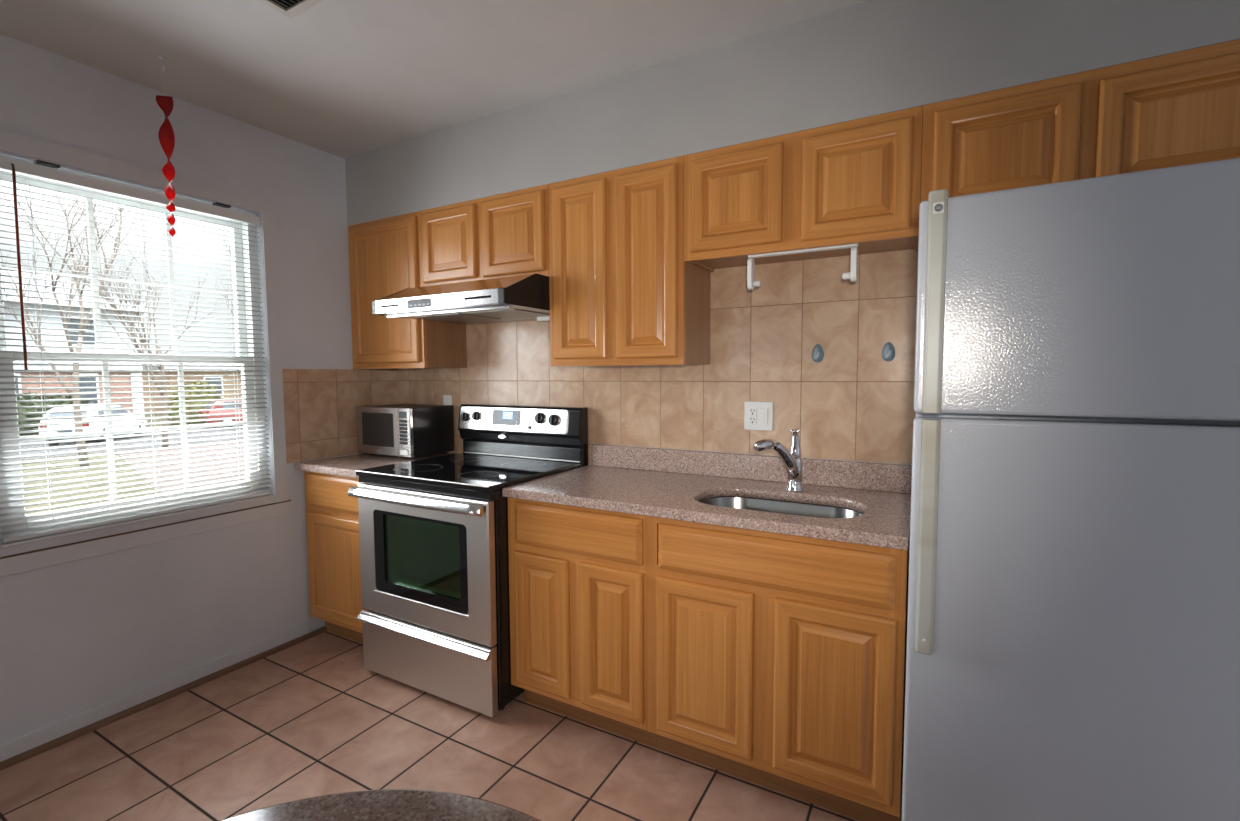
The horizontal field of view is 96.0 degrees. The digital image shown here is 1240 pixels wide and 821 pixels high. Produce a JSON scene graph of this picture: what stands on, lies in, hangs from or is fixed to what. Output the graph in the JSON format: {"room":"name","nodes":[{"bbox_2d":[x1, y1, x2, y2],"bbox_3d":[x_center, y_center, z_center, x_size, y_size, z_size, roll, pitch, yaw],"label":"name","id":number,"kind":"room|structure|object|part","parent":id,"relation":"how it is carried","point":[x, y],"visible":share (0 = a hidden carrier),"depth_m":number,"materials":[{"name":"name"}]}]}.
{"room":"kitchen","nodes":[
{"label":"kitchen","id":0,"kind":"room"},
{"bbox_2d":[0,34,397,744],"bbox_3d":[-2.548,0.025,1.250,0.160,2.479,5.080,2,4,29],"label":"wall","id":1,"kind":"structure","parent":0,"point":[78,636],"depth_m":2.33,"materials":[{"name":"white paint"}]},
{"bbox_2d":[0,154,268,542],"bbox_3d":[-1.969,-0.229,2.295,0.090,1.340,0.906,2,4,29],"label":"window","id":2,"kind":"structure","parent":1,"relation":"in","point":[2,176],"depth_m":2.29,"materials":[{"name":"white plastic"}]},
{"bbox_3d":[-1.990,-0.527,2.286,0.004,0.594,0.758,2,4,29],"label":"pane","id":3,"kind":"part","parent":2,"relation":"part of","materials":[{"name":"clear glass"}]},
{"bbox_3d":[-1.990,-0.529,2.286,0.032,0.670,0.830,2,4,29],"label":"sash","id":4,"kind":"part","parent":2,"relation":"part of","materials":[{"name":"white plastic"}]},
{"bbox_3d":[-1.952,0.086,2.307,0.032,0.638,0.830,2,4,29],"label":"sash","id":5,"kind":"part","parent":2,"relation":"part of","materials":[{"name":"white plastic"}]},
{"bbox_2d":[0,157,270,542],"bbox_3d":[-1.900,-0.233,2.257,0.048,1.327,0.896,2,4,29],"label":"mini blind","id":6,"kind":"object","parent":2,"relation":"attached to","point":[15,167],"visible":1,"depth_m":2.17,"materials":[{"name":"white plastic"}]},
{"bbox_3d":[-2.063,-0.194,1.986,0.028,1.258,0.002,2,4,29],"label":"ladder cord","id":7,"kind":"part","parent":6,"relation":"part of","materials":[{"name":"white fabric"}]},
{"bbox_3d":[-1.905,0.422,2.305,0.024,0.014,0.892,2,4,29],"label":"rail","id":8,"kind":"part","parent":6,"relation":"part of","materials":[{"name":"white plastic"}]},
{"bbox_3d":[-1.909,-0.213,2.263,0.028,1.258,0.002,2,4,29],"label":"ladder cord","id":9,"kind":"part","parent":6,"relation":"part of","materials":[{"name":"white fabric"}]},
{"bbox_3d":[-1.753,-0.232,2.540,0.028,1.258,0.002,2,4,29],"label":"ladder cord","id":10,"kind":"part","parent":6,"relation":"part of","materials":[{"name":"white fabric"}]},
{"bbox_2d":[1,494,274,547],"bbox_3d":[-1.902,0.436,2.303,0.053,0.010,0.905,2,4,29],"label":"trim","id":11,"kind":"structure","parent":1,"relation":"attached to","point":[41,538],"depth_m":2.19,"materials":[{"name":"paint"}]},
{"bbox_2d":[0,129,287,557],"bbox_3d":[-1.888,-0.247,2.246,0.008,1.441,1.032,2,4,29],"label":"trim","id":12,"kind":"structure","parent":1,"relation":"attached to","point":[13,142],"depth_m":2.52,"materials":[{"name":"paint"}]},
{"bbox_2d":[0,500,290,576],"bbox_3d":[-1.884,0.509,2.298,0.006,0.061,1.036,2,4,29],"label":"trim","id":13,"kind":"structure","parent":1,"relation":"attached to","point":[51,557],"depth_m":2.20,"materials":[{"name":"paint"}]},
{"bbox_2d":[0,622,309,761],"bbox_3d":[-2.614,1.243,1.025,0.010,0.078,4.200,2,4,29],"label":"baseboard","id":14,"kind":"structure","parent":1,"relation":"attached to","point":[14,747],"depth_m":2.24,"materials":[{"name":"paint"}]},
{"bbox_2d":[0,626,326,770],"bbox_3d":[-2.582,1.269,1.056,0.018,0.022,4.282,2,4,29],"label":"trim","id":15,"kind":"structure","parent":1,"relation":"attached to","point":[87,729],"depth_m":2.25,"materials":[{"name":"brown wood"}]},
{"bbox_2d":[282,369,398,462],"bbox_3d":[-1.470,0.009,3.012,0.006,0.461,0.676,2,4,29],"label":"backsplash","id":16,"kind":"structure","parent":1,"relation":"attached to","point":[320,405],"depth_m":2.91,"materials":[{"name":"beige tile"}]},
{"bbox_2d":[0,0,867,158],"bbox_3d":[-0.966,-1.222,0.279,3.800,0.120,5.080,2,4,29],"label":"ceiling","id":17,"kind":"structure","parent":0,"point":[345,79],"depth_m":1.95,"materials":[{"name":"paint"}]},
{"bbox_2d":[158,56,166,71],"bbox_3d":[-1.648,-1.246,2.011,0.024,0.052,0.024,2,4,29],"label":"ceiling hook","id":18,"kind":"object","parent":17,"relation":"attached to","point":[162,58],"visible":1,"depth_m":2.01,"materials":[{"name":"paint"}]},
{"bbox_2d":[156,77,175,237],"bbox_3d":[-1.647,-0.930,2.032,0.051,0.590,0.050,2,4,29],"label":"ornament","id":19,"kind":"object","parent":18,"relation":"hanging from","point":[166,135],"visible":1,"depth_m":2.03,"materials":[{"name":"red plastic"}]},
{"bbox_2d":[258,0,322,17],"bbox_3d":[-0.955,-1.246,1.630,0.320,0.008,0.170,2,4,29],"label":"ceiling vent","id":20,"kind":"object","parent":17,"relation":"in","point":[303,5],"visible":1,"depth_m":1.72,"materials":[{"name":"beige metal"}]},
{"bbox_2d":[0,631,901,820],"bbox_3d":[-0.952,1.371,0.449,3.800,0.120,5.080,2,4,29],"label":"floor","id":21,"kind":"structure","parent":0,"point":[307,718],"depth_m":1.94,"materials":[{"name":"tile"}]},
{"bbox_2d":[304,471,364,643],"bbox_3d":[-1.209,0.715,2.942,0.542,0.868,0.604,2,4,29],"label":"base cabinet","id":22,"kind":"object","parent":21,"relation":"on","point":[332,517],"visible":0.42,"depth_m":2.70,"materials":[{"name":"brown wood"}]},
{"bbox_3d":[-1.348,0.399,2.663,0.480,0.163,0.019,2,4,29],"label":"drawer","id":23,"kind":"part","parent":22,"relation":"part of","materials":[{"name":"brown wood"}]},
{"bbox_3d":[-1.349,0.769,2.688,0.485,0.518,0.019,2,4,29],"label":"door","id":24,"kind":"part","parent":22,"relation":"part of","materials":[{"name":"brown wood"}]},
{"bbox_2d":[295,452,454,477],"bbox_3d":[-1.216,0.265,2.907,0.553,0.033,0.630,2,4,29],"label":"countertop","id":25,"kind":"structure","parent":22,"relation":"on","point":[343,465],"depth_m":2.76,"materials":[{"name":"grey stone"}]},
{"bbox_2d":[356,404,453,458],"bbox_3d":[-1.169,0.107,3.043,0.418,0.264,0.301,2,4,29],"label":"microwave oven","id":26,"kind":"object","parent":25,"relation":"on","point":[412,431],"visible":1,"depth_m":2.92,"materials":[{"name":"silver plastic"}]},
{"bbox_3d":[-1.276,0.107,2.946,0.325,0.251,0.022,2,4,29],"label":"door","id":27,"kind":"part","parent":26,"relation":"part of","materials":[{"name":"silver metal"}]},
{"bbox_3d":[-1.092,0.112,2.843,0.091,0.251,0.022,2,4,29],"label":"control panel","id":28,"kind":"part","parent":26,"relation":"part of","materials":[{"name":"silver metal"}]},
{"bbox_2d":[220,789,540,820],"bbox_3d":[-0.311,0.932,0.379,0.854,0.760,0.854,2,4,29],"label":"round table","id":29,"kind":"object","parent":21,"relation":"on","point":[384,804],"visible":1,"depth_m":0.74,"materials":[{"name":"stone"}]},
{"bbox_2d":[348,404,587,716],"bbox_3d":[-0.665,0.583,2.550,0.772,1.176,0.740,2,4,29],"label":"electric range","id":30,"kind":"object","parent":21,"relation":"on","point":[435,618],"visible":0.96,"depth_m":2.29,"materials":[{"name":"silver metal"}]},
{"bbox_2d":[348,483,496,646],"bbox_3d":[-0.724,0.598,2.448,0.755,0.556,0.502,2,4,29],"label":"oven","id":31,"kind":"object","parent":30,"relation":"in","point":[428,557],"depth_m":2.24,"materials":[{"name":"silver metal"}]},
{"bbox_3d":[-0.825,0.917,2.284,0.755,0.034,0.027,2,4,29],"label":"drawer handle","id":32,"kind":"part","parent":30,"relation":"part of","materials":[{"name":"silver metal"}]},
{"bbox_3d":[-0.809,0.310,2.279,0.761,0.030,0.032,2,4,29],"label":"vent rail","id":33,"kind":"part","parent":30,"relation":"part of","materials":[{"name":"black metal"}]},
{"bbox_3d":[-0.809,1.028,2.319,0.755,0.268,0.036,2,4,29],"label":"storage drawer","id":34,"kind":"part","parent":30,"relation":"part of","materials":[{"name":"silver metal"}]},
{"bbox_3d":[-0.816,0.034,2.915,0.044,0.045,0.029,2,4,29],"label":"knob","id":35,"kind":"part","parent":30,"relation":"part of","materials":[{"name":"black plastic"}]},
{"bbox_2d":[355,453,577,492],"bbox_3d":[-0.675,0.266,2.517,0.768,0.025,0.606,2,4,29],"label":"cooktop","id":36,"kind":"object","parent":30,"relation":"in","point":[457,472],"depth_m":2.39,"materials":[{"name":"black glass"}]},
{"bbox_3d":[-0.747,0.028,2.877,0.044,0.045,0.029,2,4,29],"label":"knob","id":37,"kind":"part","parent":30,"relation":"part of","materials":[{"name":"black plastic"}]},
{"bbox_3d":[-0.570,0.035,2.795,0.180,0.076,0.012,2,4,29],"label":"touch panel","id":38,"kind":"part","parent":30,"relation":"part of","materials":[{"name":"grey"}]},
{"bbox_3d":[-0.545,0.045,2.783,0.683,0.113,0.019,2,4,29],"label":"control panel","id":39,"kind":"part","parent":30,"relation":"part of","materials":[{"name":"silver metal"}]},
{"bbox_3d":[-0.509,0.232,2.803,0.733,0.006,0.010,2,4,29],"label":"splash trim","id":40,"kind":"part","parent":30,"relation":"part of","materials":[{"name":"silver metal"}]},
{"bbox_3d":[-0.391,0.037,2.679,0.052,0.053,0.030,2,4,29],"label":"knob","id":41,"kind":"part","parent":30,"relation":"part of","materials":[{"name":"black plastic"}]},
{"bbox_3d":[-0.320,0.045,2.638,0.052,0.053,0.030,2,4,29],"label":"knob","id":42,"kind":"part","parent":30,"relation":"part of","materials":[{"name":"black plastic"}]},
{"bbox_2d":[508,497,655,747],"bbox_3d":[-0.034,0.751,2.287,0.597,0.868,0.604,2,4,29],"label":"base cabinet","id":43,"kind":"object","parent":21,"relation":"on","point":[577,575],"visible":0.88,"depth_m":2.02,"materials":[{"name":"brown wood"}]},
{"bbox_3d":[-0.296,0.801,2.101,0.248,0.521,0.019,2,4,29],"label":"door","id":44,"kind":"part","parent":43,"relation":"part of","materials":[{"name":"brown wood"}]},
{"bbox_3d":[-0.164,0.435,2.002,0.545,0.157,0.019,2,4,29],"label":"drawer","id":45,"kind":"part","parent":43,"relation":"part of","materials":[{"name":"brown wood"}]},
{"bbox_3d":[-0.032,0.807,1.954,0.251,0.524,0.019,2,4,29],"label":"door","id":46,"kind":"part","parent":43,"relation":"part of","materials":[{"name":"brown wood"}]},
{"bbox_2d":[646,516,909,820],"bbox_3d":[0.567,0.770,1.952,0.778,0.868,0.604,2,4,29],"label":"base cabinet","id":47,"kind":"object","parent":21,"relation":"on","point":[775,661],"visible":0.94,"depth_m":1.66,"materials":[{"name":"brown wood"}]},
{"bbox_3d":[0.264,0.816,1.788,0.322,0.527,0.019,2,4,29],"label":"door","id":48,"kind":"part","parent":47,"relation":"part of","materials":[{"name":"brown wood"}]},
{"bbox_2d":[502,444,911,549],"bbox_3d":[0.304,0.262,2.061,1.377,0.133,0.620,2,4,29],"label":"countertop","id":49,"kind":"structure","parent":47,"relation":"on","point":[655,482],"depth_m":2.05,"materials":[{"name":"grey stone"}]},
{"bbox_2d":[754,429,803,491],"bbox_3d":[0.566,0.185,2.004,0.240,0.226,0.062,-2,4,-29],"label":"kitchen faucet","id":50,"kind":"object","parent":49,"relation":"on","point":[792,459],"visible":1,"depth_m":2.02,"materials":[{"name":"silver metal"}]},
{"bbox_3d":[0.599,0.173,2.019,0.135,0.135,0.049,-3,5,-34],"label":"spout","id":51,"kind":"part","parent":50,"relation":"part of","materials":[{"name":"silver metal"}]},
{"bbox_3d":[0.643,0.123,2.044,0.041,0.092,0.042,2,4,29],"label":"lever","id":52,"kind":"part","parent":50,"relation":"part of","materials":[{"name":"silver metal"}]},
{"bbox_2d":[701,496,862,517],"bbox_3d":[0.531,0.438,1.896,0.594,0.196,0.364,2,4,29],"label":"sink","id":53,"kind":"object","parent":49,"relation":"in","point":[749,503],"visible":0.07,"depth_m":2.04,"materials":[{"name":"silver metal"}]},
{"bbox_3d":[0.433,0.455,1.669,0.702,0.149,0.019,2,4,29],"label":"drawer","id":54,"kind":"part","parent":47,"relation":"part of","materials":[{"name":"brown wood"}]},
{"bbox_3d":[0.605,0.824,1.598,0.326,0.526,0.019,2,4,29],"label":"door","id":55,"kind":"part","parent":47,"relation":"part of","materials":[{"name":"brown wood"}]},
{"bbox_2d":[902,158,1239,820],"bbox_3d":[1.161,0.381,1.402,0.752,1.711,0.841,2,4,29],"label":"refrigerator","id":56,"kind":"object","parent":21,"relation":"on","point":[1073,652],"visible":1,"depth_m":1.09,"materials":[{"name":"grey metal"}]},
{"bbox_3d":[0.666,0.274,1.208,0.037,0.511,0.027,2,4,29],"label":"handle","id":57,"kind":"part","parent":56,"relation":"part of","materials":[{"name":"plastic"}]},
{"bbox_3d":[0.663,-0.225,1.176,0.037,0.462,0.027,2,4,29],"label":"handle","id":58,"kind":"part","parent":56,"relation":"part of","materials":[{"name":"plastic"}]},
{"bbox_3d":[0.987,0.583,1.101,0.752,1.119,0.062,2,4,29],"label":"fresh food door","id":59,"kind":"part","parent":56,"relation":"part of","materials":[{"name":"grey metal"}]},
{"bbox_3d":[0.983,-0.213,1.049,0.752,0.454,0.062,2,4,29],"label":"freezer door","id":60,"kind":"part","parent":56,"relation":"part of","materials":[{"name":"grey metal"}]},
{"bbox_2d":[451,444,908,464],"bbox_3d":[0.263,-0.072,2.506,3.520,2.479,0.140,2,4,29],"label":"wall","id":61,"kind":"structure","parent":0,"point":[599,444],"depth_m":2.30,"materials":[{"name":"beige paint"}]},
{"bbox_2d":[348,211,466,368],"bbox_3d":[-1.146,-0.606,2.992,0.552,0.762,0.309,2,4,29],"label":"upper cabinet","id":62,"kind":"object","parent":61,"relation":"attached to","point":[385,258],"visible":0.8,"depth_m":2.86,"materials":[{"name":"brown wood"}]},
{"bbox_3d":[-1.210,-0.601,2.862,0.492,0.712,0.019,2,4,29],"label":"door","id":63,"kind":"part","parent":62,"relation":"part of","materials":[{"name":"brown wood"}]},
{"bbox_3d":[-1.207,-0.599,2.883,0.552,0.762,0.019,2,4,29],"label":"frame","id":64,"kind":"part","parent":62,"relation":"part of","materials":[{"name":"brown wood"}]},
{"bbox_2d":[443,395,451,404],"bbox_3d":[-0.957,-0.028,3.099,0.065,0.116,0.008,2,4,29],"label":"wall outlet","id":65,"kind":"object","parent":61,"relation":"attached to","point":[447,399],"visible":0.52,"depth_m":3.09,"materials":[{"name":"white plastic"}]},
{"bbox_2d":[372,273,549,323],"bbox_3d":[-0.635,-0.497,2.558,0.766,0.164,0.579,2,4,29],"label":"range hood","id":66,"kind":"object","parent":61,"relation":"attached to","point":[521,297],"visible":0.96,"depth_m":2.34,"materials":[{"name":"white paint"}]},
{"bbox_3d":[-0.965,-0.518,2.747,0.004,0.142,0.568,2,4,29],"label":"panel","id":67,"kind":"part","parent":66,"relation":"part of","materials":[{"name":"white metal"}]},
{"bbox_3d":[-0.845,-0.451,2.348,0.140,0.036,0.001,2,4,29],"label":"button panel","id":68,"kind":"part","parent":66,"relation":"part of","materials":[{"name":"grey"}]},
{"bbox_3d":[-0.777,-0.450,2.314,0.712,0.058,0.007,2,4,29],"label":"panel","id":69,"kind":"part","parent":66,"relation":"part of","materials":[{"name":"silver metal"}]},
{"bbox_3d":[-0.632,-0.533,2.561,0.756,0.088,0.566,2,4,29],"label":"panel","id":70,"kind":"part","parent":66,"relation":"part of","materials":[{"name":"silver"}]},
{"bbox_3d":[-0.301,-0.497,2.376,0.004,0.142,0.568,2,4,29],"label":"panel","id":71,"kind":"part","parent":66,"relation":"part of","materials":[{"name":"black paint"}]},
{"bbox_2d":[420,184,548,286],"bbox_3d":[-0.570,-0.778,2.658,0.766,0.381,0.309,2,4,29],"label":"upper cabinet","id":72,"kind":"object","parent":61,"relation":"attached to","point":[506,234],"visible":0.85,"depth_m":2.50,"materials":[{"name":"brown wood"}]},
{"bbox_3d":[-0.807,-0.779,2.624,0.339,0.330,0.019,2,4,29],"label":"door","id":73,"kind":"part","parent":72,"relation":"part of","materials":[{"name":"brown wood"}]},
{"bbox_3d":[-0.470,-0.766,2.437,0.343,0.335,0.019,2,4,29],"label":"door","id":74,"kind":"part","parent":72,"relation":"part of","materials":[{"name":"brown wood"}]},
{"bbox_2d":[548,156,710,365],"bbox_3d":[0.034,-0.569,2.334,0.613,0.762,0.309,2,4,29],"label":"upper cabinet","id":75,"kind":"object","parent":61,"relation":"attached to","point":[623,291],"visible":0.98,"depth_m":2.19,"materials":[{"name":"brown wood"}]},
{"bbox_3d":[-0.168,-0.566,2.281,0.254,0.705,0.019,2,4,29],"label":"door","id":76,"kind":"part","parent":75,"relation":"part of","materials":[{"name":"brown wood"}]},
{"bbox_3d":[0.098,-0.556,2.133,0.258,0.708,0.019,2,4,29],"label":"door","id":77,"kind":"part","parent":75,"relation":"part of","materials":[{"name":"brown wood"}]},
{"bbox_2d":[398,249,917,464],"bbox_3d":[-0.125,-0.174,2.632,2.702,0.866,0.006,2,4,29],"label":"backsplash","id":78,"kind":"structure","parent":61,"relation":"attached to","point":[853,404],"depth_m":2.24,"materials":[{"name":"beige tile"}]},
{"bbox_2d":[744,401,772,430],"bbox_3d":[0.558,0.022,2.252,0.116,0.117,0.012,2,4,29],"label":"wall outlet","id":79,"kind":"object","parent":61,"relation":"attached to","point":[757,415],"visible":1,"depth_m":2.25,"materials":[{"name":"white plastic"}]},
{"bbox_2d":[749,408,756,423],"bbox_3d":[0.538,0.022,2.262,0.031,0.065,0.002,2,4,29],"label":"socket","id":80,"kind":"object","parent":79,"relation":"attached to","point":[752,411],"depth_m":2.26,"materials":[{"name":"white plastic"}]},
{"bbox_2d":[760,408,767,423],"bbox_3d":[0.575,0.023,2.239,0.031,0.065,0.006,2,4,29],"label":"rocker switch","id":81,"kind":"object","parent":79,"relation":"attached to","point":[763,411],"depth_m":2.24,"materials":[{"name":"white plastic"}]},
{"bbox_2d":[684,106,922,271],"bbox_3d":[0.636,-0.740,1.985,0.768,0.381,0.309,2,4,29],"label":"upper cabinet","id":82,"kind":"object","parent":61,"relation":"attached to","point":[858,180],"visible":0.98,"depth_m":1.85,"materials":[{"name":"brown wood"}]},
{"bbox_3d":[0.401,-0.737,1.951,0.328,0.327,0.019,2,4,29],"label":"door","id":83,"kind":"part","parent":82,"relation":"part of","materials":[{"name":"brown wood"}]},
{"bbox_2d":[747,243,858,289],"bbox_3d":[0.619,-0.494,1.913,0.364,0.132,0.042,2,4,29],"label":"paper towel holder","id":84,"kind":"object","parent":82,"relation":"attached to","point":[853,274],"visible":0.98,"depth_m":1.89,"materials":[{"name":"white plastic"}]},
{"bbox_3d":[0.469,-0.489,1.998,0.016,0.111,0.042,2,4,29],"label":"arm","id":85,"kind":"part","parent":84,"relation":"part of","materials":[{"name":"white plastic"}]},
{"bbox_3d":[0.488,-0.453,1.990,0.026,0.022,0.022,2,4,29],"label":"spindle knob","id":86,"kind":"part","parent":84,"relation":"part of","materials":[{"name":"white plastic"}]},
{"bbox_3d":[0.749,-0.444,1.844,0.026,0.022,0.022,2,4,29],"label":"spindle knob","id":87,"kind":"part","parent":84,"relation":"part of","materials":[{"name":"white plastic"}]},
{"bbox_3d":[0.768,-0.479,1.831,0.018,0.111,0.042,2,4,29],"label":"arm","id":88,"kind":"part","parent":84,"relation":"part of","materials":[{"name":"white plastic"}]},
{"bbox_3d":[0.740,-0.723,1.762,0.322,0.330,0.019,2,4,29],"label":"door","id":89,"kind":"part","parent":82,"relation":"part of","materials":[{"name":"brown wood"}]},
{"bbox_2d":[812,344,823,361],"bbox_3d":[0.745,-0.217,2.113,0.044,0.070,0.043,2,4,29],"label":"hook","id":90,"kind":"object","parent":61,"relation":"attached to","point":[817,353],"visible":1,"depth_m":2.12,"materials":[{"name":"blue plastic"}]},
{"bbox_3d":[0.743,-0.216,2.113,0.021,0.051,0.042,1,4,13],"label":"hook arm","id":91,"kind":"part","parent":90,"relation":"part of","materials":[{"name":"grey plastic"}]},
{"bbox_2d":[882,342,894,360],"bbox_3d":[0.958,-0.211,1.995,0.044,0.070,0.043,2,4,29],"label":"hook","id":92,"kind":"object","parent":61,"relation":"attached to","point":[888,351],"visible":1,"depth_m":2.00,"materials":[{"name":"blue plastic"}]},
{"bbox_3d":[0.956,-0.209,1.994,0.021,0.051,0.042,1,4,13],"label":"hook arm","id":93,"kind":"part","parent":92,"relation":"part of","materials":[{"name":"grey plastic"}]},
{"bbox_2d":[920,39,1239,202],"bbox_3d":[1.319,-0.726,1.604,0.793,0.367,0.309,2,4,29],"label":"upper cabinet","id":94,"kind":"object","parent":61,"relation":"attached to","point":[1181,108],"visible":0.7,"depth_m":1.48,"materials":[{"name":"brown wood"}]},
{"bbox_3d":[1.077,-0.722,1.573,0.341,0.310,0.019,2,4,29],"label":"door","id":95,"kind":"part","parent":94,"relation":"part of","materials":[{"name":"brown wood"}]},
{"bbox_3d":[1.411,-0.709,1.388,0.346,0.305,0.019,2,4,29],"label":"door","id":96,"kind":"part","parent":94,"relation":"part of","materials":[{"name":"brown wood"}]},
{"bbox_2d":[345,0,1239,225],"bbox_3d":[0.150,-1.121,2.245,3.520,0.349,0.294,2,4,29],"label":"wall","id":97,"kind":"structure","parent":0,"point":[868,58],"depth_m":1.85,"materials":[{"name":"paint"}]},
{"label":"outside","id":98,"kind":"structure","parent":0,"visible":0},
{"bbox_2d":[19,414,238,514],"bbox_3d":[-27.562,1.445,18.103,59.830,0.200,80.000,2,4,29],"label":"lawn","id":99,"kind":"structure","parent":98,"point":[146,415],"depth_m":12.74,"materials":[{"name":"green plant"}]},
{"bbox_2d":[16,391,100,435],"bbox_3d":[-24.715,0.100,23.581,2.017,1.843,5.239,2,4,29],"label":"hedge","id":100,"kind":"object","parent":99,"relation":"on","point":[56,396],"visible":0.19,"depth_m":23.18,"materials":[{"name":"green plant"}]},
{"bbox_2d":[0,183,138,466],"bbox_3d":[-14.294,-2.937,14.992,4.303,8.831,3.811,2,4,29],"label":"bare tree","id":101,"kind":"object","parent":99,"relation":"on","point":[80,292],"visible":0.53,"depth_m":14.49,"materials":[{"name":"brown plant"}]},
{"bbox_2d":[1,267,154,416],"bbox_3d":[-31.042,-2.802,23.549,9.420,7.600,15.400,2,4,29],"label":"townhouse","id":102,"kind":"structure","parent":99,"relation":"on","point":[15,273],"depth_m":25.83,"materials":[{"name":"red brick"}]},
{"bbox_3d":[-26.354,-0.697,23.939,0.014,1.600,0.800,2,4,29],"label":"pane","id":103,"kind":"part","parent":102,"relation":"part of","materials":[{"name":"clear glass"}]},
{"bbox_3d":[-24.970,-3.691,25.945,0.014,1.200,1.100,2,4,29],"label":"pane","id":104,"kind":"part","parent":102,"relation":"part of","materials":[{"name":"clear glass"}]},
{"bbox_3d":[-25.062,-0.855,26.248,0.014,1.600,0.700,2,4,29],"label":"pane","id":105,"kind":"part","parent":102,"relation":"part of","materials":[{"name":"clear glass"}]},
{"bbox_2d":[62,235,222,447],"bbox_3d":[-15.682,-2.261,17.806,3.649,7.122,3.616,0,4,5],"label":"bare tree","id":106,"kind":"object","parent":99,"relation":"on","point":[102,294],"visible":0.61,"depth_m":17.70,"materials":[{"name":"brown plant"}]},
{"bbox_2d":[142,363,241,412],"bbox_3d":[-27.907,-1.981,41.769,8.800,3.550,13.500,2,4,29],"label":"townhouse","id":107,"kind":"structure","parent":99,"relation":"on","point":[144,367],"depth_m":35.81,"materials":[{"name":"beige brick"}]},
{"bbox_3d":[-26.351,-1.501,36.224,0.019,1.200,0.900,2,4,29],"label":"pane","id":108,"kind":"part","parent":107,"relation":"part of","materials":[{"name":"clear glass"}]},
{"bbox_2d":[167,379,222,425],"bbox_3d":[-20.285,-0.355,26.753,1.952,2.313,2.728,2,4,29],"label":"shrub","id":109,"kind":"object","parent":99,"relation":"on","point":[190,383],"visible":0.41,"depth_m":26.19,"materials":[{"name":"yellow plant"}]},
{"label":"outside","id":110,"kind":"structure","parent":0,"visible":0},
{"bbox_2d":[116,439,245,493],"bbox_3d":[-9.200,1.620,13.800,6.132,0.200,19.849,-3,5,-37],"label":"path","id":111,"kind":"structure","parent":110,"point":[242,443],"depth_m":15.06,"materials":[{"name":"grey concrete"}]},
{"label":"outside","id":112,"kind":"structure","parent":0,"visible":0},
{"bbox_2d":[20,425,243,459],"bbox_3d":[-20.736,1.350,18.868,9.000,0.200,68.000,2,4,29],"label":"street","id":113,"kind":"structure","parent":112,"point":[238,429],"depth_m":20.18,"materials":[{"name":"grey asphalt"}]},
{"bbox_2d":[38,404,146,444],"bbox_3d":[-19.324,0.430,20.689,1.678,1.380,3.777,-1,4,-16],"label":"car","id":114,"kind":"object","parent":113,"relation":"on","point":[112,406],"visible":0.41,"depth_m":19.32,"materials":[{"name":"white paint"}]},
{"bbox_2d":[199,398,242,427],"bbox_3d":[-17.585,0.055,26.511,1.642,1.350,3.694,3,5,39],"label":"car","id":115,"kind":"object","parent":113,"relation":"on","point":[229,401],"visible":0.3,"depth_m":25.16,"materials":[{"name":"red paint"}]},
{"bbox_2d":[215,239,234,316],"bbox_3d":[-15.749,-3.729,24.625,2.777,9.172,3.733,2,4,29],"label":"bare tree","id":116,"kind":"object","parent":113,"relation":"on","point":[223,239],"visible":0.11,"depth_m":23.86,"materials":[{"name":"brown plant"}]}
]}

